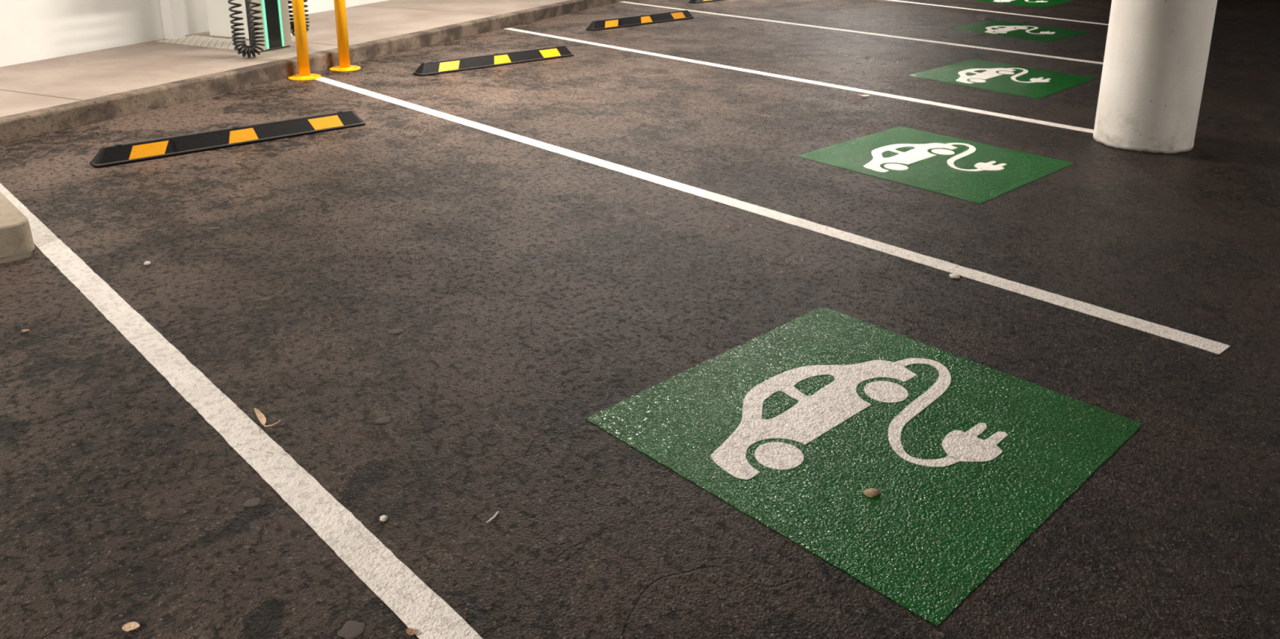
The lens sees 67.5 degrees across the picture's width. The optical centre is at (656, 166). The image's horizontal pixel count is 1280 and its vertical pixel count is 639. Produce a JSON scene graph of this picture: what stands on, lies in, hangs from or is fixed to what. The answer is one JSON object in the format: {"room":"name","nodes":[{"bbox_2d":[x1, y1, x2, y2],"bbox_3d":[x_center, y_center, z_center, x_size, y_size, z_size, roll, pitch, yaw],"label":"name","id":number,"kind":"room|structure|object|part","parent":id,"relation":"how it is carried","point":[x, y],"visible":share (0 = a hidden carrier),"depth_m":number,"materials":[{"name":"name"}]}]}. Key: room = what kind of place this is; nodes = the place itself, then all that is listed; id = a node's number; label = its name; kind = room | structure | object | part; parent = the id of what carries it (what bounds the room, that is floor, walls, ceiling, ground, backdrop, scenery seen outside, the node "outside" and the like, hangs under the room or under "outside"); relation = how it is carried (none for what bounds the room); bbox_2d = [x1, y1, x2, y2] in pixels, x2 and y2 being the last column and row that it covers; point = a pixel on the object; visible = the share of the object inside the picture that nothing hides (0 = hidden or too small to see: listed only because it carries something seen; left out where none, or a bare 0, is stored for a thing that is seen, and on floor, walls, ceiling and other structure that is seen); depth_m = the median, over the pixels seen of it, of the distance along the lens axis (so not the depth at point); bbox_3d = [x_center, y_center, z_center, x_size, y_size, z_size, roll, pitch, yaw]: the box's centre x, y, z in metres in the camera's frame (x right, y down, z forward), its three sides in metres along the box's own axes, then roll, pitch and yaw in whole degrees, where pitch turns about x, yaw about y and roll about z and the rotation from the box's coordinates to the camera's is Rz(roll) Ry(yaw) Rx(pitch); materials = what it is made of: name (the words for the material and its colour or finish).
{"room":"parking garage","nodes":[
{"label":"parking garage","id":0,"kind":"room"},
{"bbox_2d":[0,0,386,66],"bbox_3d":[-3.078,-3.770,13.056,0.249,2.930,35.098,6,17,18],"label":"wall","id":1,"kind":"structure","parent":0,"point":[31,30],"depth_m":8.14,"materials":[{"name":"white paint"}]},
{"bbox_2d":[160,0,185,39],"bbox_3d":[-4.511,-2.556,8.607,0.154,2.803,0.130,7,17,22],"label":"duct","id":2,"kind":"object","parent":1,"relation":"attached to","point":[171,10],"visible":1,"depth_m":8.90,"materials":[{"name":"white metal"}]},
{"bbox_2d":[0,0,1279,638],"bbox_3d":[2.239,-3.189,16.551,42.000,0.001,40.000,-15,22,-42],"label":"floor","id":3,"kind":"structure","parent":0,"point":[533,292],"depth_m":3.52,"materials":[{"name":"asphalt"}]},
{"bbox_2d":[0,251,32,263],"bbox_3d":[-3.361,0.559,3.367,2.040,0.008,0.047,-15,22,-42],"label":"curb","id":4,"kind":"object","parent":3,"relation":"on","point":[24,255],"visible":1,"depth_m":4.00,"materials":[{"name":"concrete"}]},
{"bbox_2d":[0,191,35,257],"bbox_3d":[-4.075,0.284,4.069,2.067,0.137,2.031,-15,22,-42],"label":"kerb nib","id":5,"kind":"object","parent":3,"relation":"on","point":[15,234],"visible":1,"depth_m":4.04,"materials":[{"name":"concrete"}]},
{"bbox_2d":[21,328,29,332],"bbox_3d":[-2.200,0.572,3.342,0.030,0.008,0.018,4,16,11],"label":"scrap","id":6,"kind":"object","parent":3,"relation":"on","point":[23,330],"visible":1,"depth_m":3.35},
{"bbox_2d":[121,622,139,631],"bbox_3d":[-1.101,0.965,2.007,0.034,0.008,0.024,-1,16,-6],"label":"dry leaf","id":7,"kind":"object","parent":3,"relation":"on","point":[128,627],"visible":1,"depth_m":2.01,"materials":[{"name":"beige plant"}]},
{"bbox_2d":[143,261,151,265],"bbox_3d":[-2.102,0.395,3.957,0.032,0.013,0.026,9,18,27],"label":"pebble","id":8,"kind":"object","parent":3,"relation":"on","point":[147,263],"visible":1,"depth_m":3.95,"materials":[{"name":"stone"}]},
{"bbox_2d":[208,226,220,229],"bbox_3d":[-2.020,0.280,4.381,0.053,0.002,0.028,-3,16,-11],"label":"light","id":9,"kind":"object","parent":3,"relation":"on","point":[212,228],"visible":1,"depth_m":4.38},
{"bbox_2d":[89,110,365,168],"bbox_3d":[-2.552,-0.198,5.847,1.603,0.102,0.155,-14,21,-40],"label":"wheel stop","id":10,"kind":"object","parent":3,"relation":"on","point":[115,154],"visible":1,"depth_m":5.74,"materials":[{"name":"black rubber"}]},
{"bbox_3d":[-2.903,-0.097,5.485,0.230,0.067,0.040,-14,21,-40],"label":"reflective panel","id":11,"kind":"part","parent":10,"relation":"part of","materials":[{"name":"orange plastic"}]},
{"bbox_3d":[-2.515,-0.191,5.820,0.176,0.067,0.040,-14,21,-40],"label":"reflective panel","id":12,"kind":"part","parent":10,"relation":"part of","materials":[{"name":"orange plastic"}]},
{"bbox_3d":[-2.123,-0.285,6.159,0.218,0.067,0.040,-14,21,-40],"label":"reflective panel","id":13,"kind":"part","parent":10,"relation":"part of","materials":[{"name":"orange plastic"}]},
{"bbox_2d":[0,183,482,638],"bbox_3d":[-1.215,0.750,2.768,0.104,0.002,7.500,-15,22,-42],"label":"painted line","id":14,"kind":"object","parent":3,"relation":"on","point":[419,607],"visible":0.9,"depth_m":2.57,"materials":[{"name":"white paint"}]},
{"bbox_2d":[406,628,417,635],"bbox_3d":[-0.511,0.970,1.998,0.026,0.006,0.016,7,17,22],"label":"dry leaf","id":15,"kind":"object","parent":14,"relation":"on","point":[409,631],"visible":1,"depth_m":2.00,"materials":[{"name":"brown plant"}]},
{"bbox_2d":[243,497,261,507],"bbox_3d":[-1.023,0.850,2.428,0.041,0.002,0.036,-3,16,-11],"label":"pebble","id":16,"kind":"object","parent":3,"relation":"on","point":[254,502],"visible":1,"depth_m":2.42,"materials":[{"name":"grey stone"}]},
{"bbox_2d":[259,297,271,301],"bbox_3d":[-1.480,0.501,3.628,0.045,0.002,0.032,-3,16,-11],"label":"pebble","id":17,"kind":"object","parent":3,"relation":"on","point":[268,298],"visible":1,"depth_m":3.63,"materials":[{"name":"grey stone"}]},
{"bbox_2d":[253,408,280,426],"bbox_3d":[-1.147,0.733,2.789,0.130,0.019,0.042,12,19,34],"label":"curled leaf","id":18,"kind":"object","parent":3,"relation":"on","point":[260,416],"visible":1,"depth_m":2.80,"materials":[{"name":"beige plant"}]},
{"bbox_3d":[-1.152,0.733,2.800,0.019,0.014,0.110,-11,19,-33],"label":"blade","id":19,"kind":"part","parent":18,"relation":"part of","materials":[{"name":"beige plant"}]},
{"bbox_2d":[0,0,568,116],"bbox_3d":[-3.645,-1.917,11.687,4.090,0.117,31.186,7,17,22],"label":"walkway slab","id":20,"kind":"object","parent":3,"relation":"on","point":[27,86],"visible":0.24,"depth_m":7.98,"materials":[{"name":"concrete"}]},
{"bbox_2d":[155,35,249,50],"bbox_3d":[-3.953,-1.127,8.707,1.200,0.010,0.435,8,18,25],"label":"plate","id":21,"kind":"object","parent":20,"relation":"on","point":[193,40],"visible":0.65,"depth_m":8.74,"materials":[{"name":"metal"}]},
{"bbox_2d":[205,0,292,39],"bbox_3d":[-3.834,-2.186,8.826,0.711,1.980,0.320,7,17,22],"label":"tall cabinet","id":22,"kind":"object","parent":20,"relation":"on","point":[218,11],"visible":0.33,"depth_m":8.97,"materials":[{"name":"white metal"}]},
{"bbox_2d":[227,0,309,57],"bbox_3d":[-3.308,-1.931,8.066,0.331,1.920,0.969,4,17,14],"label":"station","id":23,"kind":"object","parent":20,"relation":"on","point":[269,25],"visible":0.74,"depth_m":8.24,"materials":[{"name":"green"}]},
{"bbox_3d":[-3.346,-1.956,8.136,0.032,1.904,0.410,7,17,22],"label":"frame","id":24,"kind":"part","parent":23,"relation":"part of","materials":[{"name":"metal"}]},
{"bbox_3d":[-3.332,-1.949,8.131,0.014,1.882,0.162,7,17,22],"label":"panel","id":25,"kind":"part","parent":23,"relation":"part of","materials":[{"name":"black plastic"}]},
{"bbox_2d":[288,0,321,80],"bbox_3d":[-2.882,-1.261,7.724,0.256,1.101,0.256,-15,22,-42],"label":"bollard","id":26,"kind":"object","parent":3,"relation":"on","point":[298,6],"visible":1,"depth_m":7.76,"materials":[{"name":"orange metal"}]},
{"bbox_3d":[-2.882,-1.265,7.723,0.091,1.093,0.091,-15,22,-42],"label":"post","id":27,"kind":"part","parent":26,"relation":"part of","materials":[{"name":"orange metal"}]},
{"bbox_2d":[0,0,624,144],"bbox_3d":[-1.714,-1.665,10.896,0.114,0.140,31.200,7,17,22],"label":"kerb","id":28,"kind":"object","parent":3,"relation":"on","point":[21,126],"visible":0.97,"depth_m":7.37,"materials":[{"name":"concrete"}]},
{"bbox_2d":[329,0,360,71],"bbox_3d":[-2.679,-1.372,8.116,0.256,1.101,0.256,-15,22,-42],"label":"bollard","id":29,"kind":"object","parent":3,"relation":"on","point":[340,5],"visible":1,"depth_m":8.16,"materials":[{"name":"orange metal"}]},
{"bbox_3d":[-2.679,-1.376,8.115,0.091,1.093,0.091,-15,22,-42],"label":"post","id":30,"kind":"part","parent":29,"relation":"part of","materials":[{"name":"orange metal"}]},
{"bbox_2d":[337,621,364,638],"bbox_3d":[-0.638,0.973,2.012,0.051,0.002,0.052,6,17,17],"label":"pebble","id":31,"kind":"object","parent":3,"relation":"on","point":[351,629],"visible":1,"depth_m":2.01,"materials":[{"name":"grey stone"}]},
{"bbox_2d":[375,416,391,423],"bbox_3d":[-0.800,0.742,2.809,0.045,0.002,0.039,-3,16,-11],"label":"pebble","id":32,"kind":"object","parent":3,"relation":"on","point":[386,420],"visible":1,"depth_m":2.81,"materials":[{"name":"grey stone"}]},
{"bbox_2d":[379,515,387,521],"bbox_3d":[-0.673,0.867,2.367,0.019,0.009,0.022,-15,22,-42],"label":"pebble","id":33,"kind":"object","parent":3,"relation":"on","point":[384,518],"visible":1,"depth_m":2.36,"materials":[{"name":"stone"}]},
{"bbox_2d":[386,328,404,333],"bbox_3d":[-0.917,0.579,3.374,0.057,0.002,0.042,-3,16,-11],"label":"pebble","id":34,"kind":"object","parent":3,"relation":"on","point":[393,331],"visible":1,"depth_m":3.38,"materials":[{"name":"grey stone"}]},
{"bbox_2d":[485,511,498,523],"bbox_3d":[-0.404,0.867,2.370,0.005,0.004,0.050,9,18,26],"label":"twig","id":35,"kind":"object","parent":3,"relation":"on","point":[495,514],"visible":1,"depth_m":2.37,"materials":[{"name":"wood"}]},
{"bbox_2d":[413,44,573,75],"bbox_3d":[-1.412,-0.963,8.535,1.621,0.102,0.155,-14,21,-40],"label":"wheel stop","id":36,"kind":"object","parent":3,"relation":"on","point":[444,66],"visible":1,"depth_m":8.44,"materials":[{"name":"rubber"}]},
{"bbox_3d":[-1.764,-0.860,8.167,0.232,0.067,0.040,-14,21,-40],"label":"reflective panel","id":37,"kind":"part","parent":36,"relation":"part of","materials":[{"name":"yellow plastic"}]},
{"bbox_3d":[-1.374,-0.956,8.508,0.178,0.067,0.040,-14,21,-40],"label":"reflective panel","id":38,"kind":"part","parent":36,"relation":"part of","materials":[{"name":"yellow plastic"}]},
{"bbox_3d":[-0.981,-1.052,8.853,0.220,0.067,0.040,-14,21,-40],"label":"reflective panel","id":39,"kind":"part","parent":36,"relation":"part of","materials":[{"name":"yellow plastic"}]},
{"bbox_2d":[586,9,693,31],"bbox_3d":[-0.161,-1.734,11.248,0.155,0.102,1.680,16,22,42],"label":"wheel stop","id":40,"kind":"object","parent":3,"relation":"on","point":[599,24],"visible":1,"depth_m":11.15,"materials":[{"name":"rubber"}]},
{"bbox_3d":[-0.505,-1.623,10.848,0.040,0.067,0.241,16,22,42],"label":"reflective panel","id":41,"kind":"part","parent":40,"relation":"part of","materials":[{"name":"orange plastic"}]},
{"bbox_3d":[-0.122,-1.728,11.223,0.040,0.067,0.185,16,22,42],"label":"reflective panel","id":42,"kind":"part","parent":40,"relation":"part of","materials":[{"name":"plastic"}]},
{"bbox_3d":[0.264,-1.833,11.601,0.040,0.067,0.228,16,22,42],"label":"reflective panel","id":43,"kind":"part","parent":40,"relation":"part of","materials":[{"name":"orange plastic"}]},
{"bbox_2d":[688,0,721,3],"bbox_3d":[1.061,-2.496,13.928,0.155,0.102,1.641,15,22,42],"label":"wheel stop","id":44,"kind":"object","parent":3,"relation":"on","point":[690,1],"visible":1,"depth_m":13.41,"materials":[{"name":"rubber"}]},
{"bbox_2d":[314,76,1230,354],"bbox_3d":[-0.433,-0.057,5.594,0.100,0.002,6.784,-15,22,-43],"label":"painted line","id":45,"kind":"object","parent":3,"relation":"on","point":[1212,346],"visible":1,"depth_m":4.29,"materials":[{"name":"white paint"}]},
{"bbox_2d":[504,27,1093,133],"bbox_3d":[0.636,-0.884,8.494,0.103,0.002,6.640,-15,22,-42],"label":"painted line","id":46,"kind":"object","parent":3,"relation":"on","point":[1053,124],"visible":0.98,"depth_m":7.70,"materials":[{"name":"white paint"}]},
{"bbox_2d":[619,1,1103,64],"bbox_3d":[1.916,-1.608,11.046,0.100,0.002,6.950,-14,22,-42],"label":"painted line","id":47,"kind":"object","parent":3,"relation":"on","point":[904,37],"visible":0.93,"depth_m":10.40,"materials":[{"name":"white paint"}]},
{"bbox_2d":[585,306,1142,626],"bbox_3d":[0.610,0.749,2.821,1.169,0.003,1.156,-15,22,-42],"label":"floor marking","id":48,"kind":"object","parent":3,"relation":"on","point":[788,426],"visible":1,"depth_m":2.70,"materials":[{"name":"green paint"}]},
{"bbox_2d":[862,488,879,497],"bbox_3d":[0.559,0.841,2.479,0.044,0.011,0.029,-5,17,-17],"label":"pebble","id":49,"kind":"object","parent":48,"relation":"on","point":[871,492],"visible":1,"depth_m":2.47,"materials":[{"name":"beige stone"}]},
{"bbox_2d":[795,126,1074,204],"bbox_3d":[1.624,-0.044,5.602,1.155,0.003,1.202,-15,22,-42],"label":"floor marking","id":50,"kind":"object","parent":3,"relation":"on","point":[975,172],"visible":1,"depth_m":5.54,"materials":[{"name":"green paint"}]},
{"bbox_2d":[949,273,959,279],"bbox_3d":[1.213,0.441,3.893,0.043,0.012,0.043,5,17,15],"label":"pebble","id":51,"kind":"object","parent":3,"relation":"on","point":[952,275],"visible":1,"depth_m":3.88,"materials":[{"name":"stone"}]},
{"bbox_2d":[888,0,1108,25],"bbox_3d":[3.334,-2.444,13.989,0.099,0.002,7.087,-12,20,-37],"label":"painted line","id":52,"kind":"object","parent":3,"relation":"on","point":[889,0],"visible":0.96,"depth_m":12.54,"materials":[{"name":"white paint"}]},
{"bbox_2d":[908,58,1095,98],"bbox_3d":[2.938,-0.768,8.154,1.312,0.003,1.248,-15,22,-42],"label":"floor marking","id":53,"kind":"object","parent":3,"relation":"on","point":[1036,83],"visible":1,"depth_m":8.11,"materials":[{"name":"green paint"}]},
{"bbox_2d":[949,20,1088,42],"bbox_3d":[4.127,-1.556,10.921,1.266,0.003,1.245,-15,22,-42],"label":"floor marking","id":54,"kind":"object","parent":3,"relation":"on","point":[1041,33],"visible":1,"depth_m":10.88,"materials":[{"name":"green paint"}]},
{"bbox_2d":[974,0,1074,7],"bbox_3d":[5.318,-2.443,14.037,1.348,0.003,1.263,-15,22,-42],"label":"floor marking","id":55,"kind":"object","parent":3,"relation":"on","point":[1037,3],"visible":1,"depth_m":13.77,"materials":[{"name":"green paint"}]},
{"bbox_2d":[1092,0,1217,154],"bbox_3d":[3.068,-1.573,5.628,0.571,2.950,0.570,-15,22,-42],"label":"pillar","id":56,"kind":"structure","parent":3,"relation":"on","point":[1157,51],"depth_m":5.70,"materials":[{"name":"paint"}]}
]}

